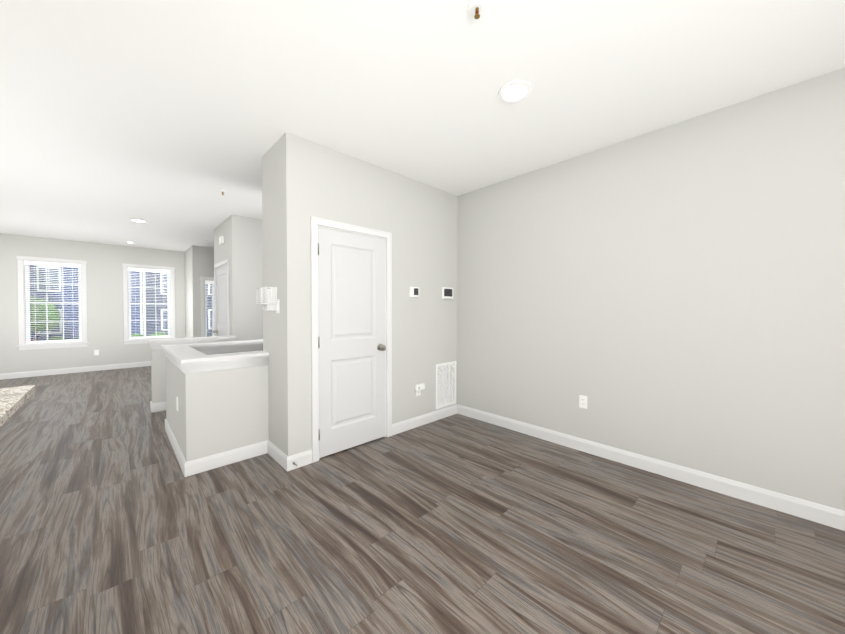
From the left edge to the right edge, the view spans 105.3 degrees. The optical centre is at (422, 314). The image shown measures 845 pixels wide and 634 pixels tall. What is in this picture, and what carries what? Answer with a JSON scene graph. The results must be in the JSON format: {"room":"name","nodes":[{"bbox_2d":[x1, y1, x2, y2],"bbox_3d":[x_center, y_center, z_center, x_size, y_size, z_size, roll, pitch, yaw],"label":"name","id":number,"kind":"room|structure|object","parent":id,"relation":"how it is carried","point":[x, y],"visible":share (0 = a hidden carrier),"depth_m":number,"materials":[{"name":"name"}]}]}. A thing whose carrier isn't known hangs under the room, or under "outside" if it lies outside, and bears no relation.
{"room":"empty living room","nodes":[
{"label":"empty living room","id":0,"kind":"room"},
{"bbox_2d":[0,233,184,373],"bbox_3d":[-7.478,-0.155,6.489,4.750,2.720,0.200,-1,1,-44],"label":"wall","id":1,"kind":"structure","parent":0,"point":[105,315],"depth_m":6.82,"materials":[{"name":"grey paint"}]},
{"bbox_2d":[16,256,88,349],"bbox_3d":[-7.418,-0.221,6.497,0.950,1.797,0.220,-1,1,-44],"label":"window unit","id":2,"kind":"structure","parent":1,"relation":"in","point":[47,315],"depth_m":6.44,"materials":[{"name":"white plastic"}]},
{"bbox_2d":[24,261,81,343],"bbox_3d":[-7.401,-0.241,6.480,0.744,1.596,0.071,-1,1,-44],"label":"window blind","id":3,"kind":"object","parent":2,"relation":"attached to","point":[28,263],"visible":0.92,"depth_m":6.46,"materials":[{"name":"white plastic"}]},
{"bbox_2d":[0,361,150,379],"bbox_3d":[-7.357,1.150,6.476,4.220,0.112,0.014,-1,1,-44],"label":"baseboard","id":4,"kind":"structure","parent":1,"relation":"attached to","point":[135,364],"depth_m":6.61,"materials":[{"name":"white wood"}]},
{"bbox_2d":[122,263,174,344],"bbox_3d":[-6.354,-0.236,7.511,0.950,1.797,0.220,-1,1,-44],"label":"window unit","id":5,"kind":"structure","parent":1,"relation":"in","point":[167,303],"depth_m":7.49,"materials":[{"name":"white plastic"}]},
{"bbox_2d":[128,268,170,338],"bbox_3d":[-6.337,-0.256,7.494,0.744,1.596,0.071,-1,1,-44],"label":"window blind","id":6,"kind":"object","parent":5,"relation":"attached to","point":[147,270],"visible":0.92,"depth_m":7.46,"materials":[{"name":"white plastic"}]},
{"bbox_2d":[151,349,165,402],"bbox_3d":[-3.131,0.790,4.457,0.940,0.890,0.140,-1,1,-44],"label":"wall","id":7,"kind":"structure","parent":0,"point":[158,368],"depth_m":4.13,"materials":[{"name":"grey paint"}]},
{"bbox_2d":[150,401,165,412],"bbox_3d":[-3.088,1.180,4.397,0.940,0.112,0.014,-1,1,-44],"label":"baseboard","id":8,"kind":"structure","parent":7,"relation":"attached to","point":[161,406],"depth_m":4.12,"materials":[{"name":"white wood"}]},
{"bbox_2d":[148,335,235,348],"bbox_3d":[-3.142,0.378,4.440,0.972,0.116,0.204,-1,1,-44],"label":"trim","id":9,"kind":"structure","parent":7,"relation":"on","point":[155,343],"depth_m":4.32,"materials":[{"name":"white wood"}]},
{"bbox_2d":[166,357,205,461],"bbox_3d":[-2.221,0.812,3.010,0.140,0.890,1.230,-1,1,-44],"label":"wall","id":10,"kind":"structure","parent":0,"point":[187,424],"depth_m":2.59,"materials":[{"name":"grey paint"}]},
{"bbox_2d":[165,419,187,476],"bbox_3d":[-2.310,1.201,2.997,0.014,0.112,1.354,-1,1,-44],"label":"baseboard","id":11,"kind":"structure","parent":10,"relation":"attached to","point":[183,464],"depth_m":2.82,"materials":[{"name":"white wood"}]},
{"bbox_2d":[162,344,211,373],"bbox_3d":[-2.186,0.399,2.972,0.210,0.116,1.200,-1,1,-44],"label":"trim","id":12,"kind":"structure","parent":10,"relation":"on","point":[190,358],"depth_m":2.65,"materials":[{"name":"white wood"}]},
{"bbox_2d":[161,339,262,352],"bbox_3d":[-1.994,0.382,4.164,2.132,0.116,0.208,-1,1,-44],"label":"trim","id":13,"kind":"structure","parent":10,"relation":"on","point":[226,346],"depth_m":3.79,"materials":[{"name":"white wood"}]},
{"bbox_2d":[184,247,191,337],"bbox_3d":[-5.448,-0.172,7.657,0.200,2.720,0.910,-1,1,-44],"label":"wall","id":14,"kind":"structure","parent":0,"point":[188,321],"depth_m":7.57,"materials":[{"name":"grey paint"}]},
{"bbox_2d":[191,245,213,336],"bbox_3d":[-4.354,-0.176,7.933,2.165,2.720,0.200,-1,1,-44],"label":"wall","id":15,"kind":"structure","parent":0,"point":[202,261],"depth_m":7.19,"materials":[{"name":"grey paint"}]},
{"bbox_2d":[200,276,214,336],"bbox_3d":[-4.875,0.040,7.391,0.410,1.787,0.220,-1,1,-44],"label":"window unit","id":16,"kind":"structure","parent":15,"relation":"in","point":[213,315],"depth_m":7.25,"materials":[{"name":"white plastic"}]},
{"bbox_2d":[205,280,214,335],"bbox_3d":[-4.859,0.021,7.374,0.204,1.586,0.071,-1,1,-44],"label":"window blind","id":17,"kind":"object","parent":16,"relation":"attached to","point":[207,288],"visible":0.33,"depth_m":7.36,"materials":[{"name":"white plastic"}]},
{"bbox_2d":[206,350,268,455],"bbox_3d":[-1.620,0.814,2.830,0.460,0.890,0.140,-1,1,-44],"label":"wall","id":18,"kind":"structure","parent":0,"point":[219,411],"depth_m":2.76,"materials":[{"name":"grey paint"}]},
{"bbox_2d":[188,440,267,475],"bbox_3d":[-1.614,1.205,2.735,0.590,0.112,0.014,-1,1,-44],"label":"baseboard","id":19,"kind":"structure","parent":18,"relation":"attached to","point":[221,459],"depth_m":2.69,"materials":[{"name":"white wood"}]},
{"bbox_2d":[207,349,268,370],"bbox_3d":[-1.612,0.401,2.835,0.432,0.116,0.208,-1,1,-44],"label":"trim","id":20,"kind":"structure","parent":18,"relation":"on","point":[225,361],"depth_m":2.77,"materials":[{"name":"white wood"}]},
{"bbox_2d":[214,215,262,340],"bbox_3d":[-2.592,-0.146,5.889,1.835,2.720,1.210,-1,1,-44],"label":"wall block","id":21,"kind":"object","parent":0,"point":[240,248],"visible":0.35,"depth_m":4.96,"materials":[{"name":"grey paint"}]},
{"bbox_2d":[213,265,227,335],"bbox_3d":[-3.297,0.211,5.285,0.111,2.000,0.832,-1,1,-44],"label":"closet door","id":22,"kind":"structure","parent":21,"relation":"attached to","point":[221,296],"depth_m":5.32,"materials":[{"name":"white wood"}]},
{"bbox_2d":[219,236,223,244],"bbox_3d":[-3.235,-1.193,5.185,0.046,0.115,0.160,-1,1,-44],"label":"door chime","id":23,"kind":"object","parent":21,"relation":"attached to","point":[221,240],"visible":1,"depth_m":5.13,"materials":[{"name":"white plastic"}]},
{"bbox_2d":[214,259,229,335],"bbox_3d":[-3.243,0.179,5.350,0.177,2.085,0.956,-1,1,-44],"label":"door frame","id":24,"kind":"structure","parent":21,"relation":"attached to","point":[221,263],"depth_m":5.18,"materials":[{"name":"white wood"}]},
{"bbox_2d":[262,138,282,451],"bbox_3d":[-0.572,-0.112,3.575,2.105,2.720,0.470,-1,1,-44],"label":"wall","id":25,"kind":"structure","parent":0,"point":[271,233],"depth_m":2.82,"materials":[{"name":"grey paint"}]},
{"bbox_2d":[256,287,276,310],"bbox_3d":[-1.359,-0.134,2.809,0.091,0.200,0.247,-1,1,-44],"label":"basket","id":26,"kind":"object","parent":25,"relation":"attached to","point":[271,294],"visible":1,"depth_m":2.78,"materials":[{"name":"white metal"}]},
{"bbox_2d":[276,299,278,312],"bbox_3d":[-1.232,-0.070,2.734,0.012,0.116,0.070,-1,1,-44],"label":"light switch","id":27,"kind":"object","parent":25,"relation":"attached to","point":[277,306],"visible":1,"depth_m":2.72,"materials":[{"name":"white plastic"}]},
{"bbox_2d":[281,132,456,455],"bbox_3d":[-0.368,-0.109,3.361,2.105,2.720,0.120,-1,1,-44],"label":"wall","id":28,"kind":"structure","parent":0,"point":[417,219],"depth_m":3.24,"materials":[{"name":"grey paint"}]},
{"bbox_2d":[264,440,291,470],"bbox_3d":[-1.234,1.204,2.752,0.014,0.112,0.434,-1,1,-44],"label":"baseboard","id":29,"kind":"structure","parent":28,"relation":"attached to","point":[285,461],"depth_m":2.73,"materials":[{"name":"white wood"}]},
{"bbox_2d":[310,216,391,462],"bbox_3d":[-0.671,0.213,3.062,0.853,2.085,0.141,-1,1,-44],"label":"door frame","id":30,"kind":"structure","parent":28,"relation":"attached to","point":[316,222],"depth_m":2.80,"materials":[{"name":"white wood"}]},
{"bbox_2d":[318,227,385,457],"bbox_3d":[-0.635,0.244,3.010,0.729,2.000,0.111,-1,1,-44],"label":"pantry door","id":31,"kind":"structure","parent":28,"relation":"in","point":[351,337],"depth_m":3.00,"materials":[{"name":"white wood"}]},
{"bbox_2d":[409,287,418,296],"bbox_3d":[-0.090,-0.246,3.523,0.135,0.110,0.026,-1,1,-44],"label":"thermostat","id":32,"kind":"object","parent":28,"relation":"attached to","point":[413,291],"visible":1,"depth_m":3.50,"materials":[{"name":"white plastic"}]},
{"bbox_2d":[392,405,455,435],"bbox_3d":[0.049,1.191,3.685,1.030,0.112,0.014,-1,1,-44],"label":"baseboard","id":33,"kind":"structure","parent":28,"relation":"attached to","point":[408,424],"depth_m":3.63,"materials":[{"name":"white wood"}]},
{"bbox_2d":[436,361,455,409],"bbox_3d":[0.289,0.851,3.914,0.370,0.535,0.007,-1,1,-44],"label":"air vent","id":34,"kind":"object","parent":28,"relation":"in","point":[445,384],"visible":1,"depth_m":3.91,"materials":[{"name":"white metal"}]},
{"bbox_2d":[442,287,452,299],"bbox_3d":[0.306,-0.254,3.898,0.195,0.145,0.030,-1,1,-44],"label":"control panel","id":35,"kind":"object","parent":28,"relation":"attached to","point":[447,293],"visible":1,"depth_m":3.88,"materials":[{"name":"white plastic"}]},
{"bbox_2d":[0,366,844,633],"bbox_3d":[-2.040,1.343,2.230,6.715,0.150,13.900,-1,1,-44],"label":"floor","id":36,"kind":"structure","parent":0,"point":[113,520],"depth_m":1.82,"materials":[{"name":"wood"}]},
{"bbox_2d":[0,385,34,427],"bbox_3d":[-1.115,0.842,-0.084,1.150,0.920,3.685,-1,1,-44],"label":"kitchen island","id":37,"kind":"object","parent":36,"relation":"on","point":[13,400],"visible":1,"depth_m":1.40,"materials":[{"name":"stone"}]},
{"bbox_2d":[0,0,844,251],"bbox_3d":[-2.040,-1.527,2.188,6.715,0.150,13.900,-1,1,-44],"label":"ceiling","id":38,"kind":"structure","parent":0,"point":[166,120],"depth_m":2.05,"materials":[{"name":"white paint"}]},
{"bbox_2d":[130,218,146,222],"bbox_3d":[-4.501,-1.488,5.107,0.208,0.014,0.208,-1,1,-44],"label":"recessed light","id":39,"kind":"object","parent":38,"relation":"in","point":[138,220],"visible":1,"depth_m":5.07,"materials":[{"name":"white plastic"}]},
{"bbox_2d":[468,0,486,18],"bbox_3d":[0.255,-1.415,1.504,0.086,0.052,0.086,-1,1,-44],"label":"sprinkler","id":40,"kind":"object","parent":38,"relation":"attached to","point":[476,8],"visible":1,"depth_m":1.50,"materials":[{"name":"white metal"}]},
{"bbox_2d":[498,80,530,102],"bbox_3d":[0.598,-1.443,2.093,0.208,0.014,0.208,-1,1,-44],"label":"recessed light","id":41,"kind":"object","parent":38,"relation":"in","point":[513,91],"visible":0.96,"depth_m":2.08,"materials":[{"name":"white plastic"}]},
{"bbox_2d":[457,67,844,510],"bbox_3d":[0.734,-0.117,3.948,0.300,2.720,12.590,-1,1,-44],"label":"wall","id":42,"kind":"structure","parent":0,"point":[674,294],"depth_m":2.42,"materials":[{"name":"grey paint"}]},
{"bbox_2d":[579,395,586,408],"bbox_3d":[1.476,0.802,2.959,0.009,0.116,0.070,-1,1,-44],"label":"outlet","id":43,"kind":"object","parent":42,"relation":"attached to","point":[582,401],"visible":1,"depth_m":2.96,"materials":[{"name":"white plastic"}]},
{"bbox_2d":[456,404,844,530],"bbox_3d":[2.594,1.219,1.790,0.014,0.112,6.270,-1,1,-44],"label":"baseboard","id":44,"kind":"structure","parent":42,"relation":"attached to","point":[815,512],"depth_m":2.43,"materials":[{"name":"white wood"}]},
{"label":"outside","id":45,"kind":"structure","parent":0,"visible":0},
{"bbox_2d":[30,265,211,340],"bbox_3d":[-45.074,-4.374,47.061,160.000,12.762,109.500,-1,1,-44],"label":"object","id":46,"kind":"structure","parent":45,"point":[72,314],"depth_m":22.76,"materials":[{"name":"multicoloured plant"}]},
{"bbox_3d":[-0.046,0.848,3.592,0.070,0.116,0.009,-1,1,-44],"label":"outlet","id":47,"kind":"object","parent":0,"visible":0},
{"bbox_2d":[415,383,424,390],"bbox_3d":[-0.028,0.802,3.572,0.120,0.063,0.044,-1,1,-44],"label":"plug-in device","id":48,"kind":"object","parent":47,"relation":"attached to","point":[421,386],"visible":0.98,"depth_m":3.55,"materials":[{"name":"white plastic"}]}
]}

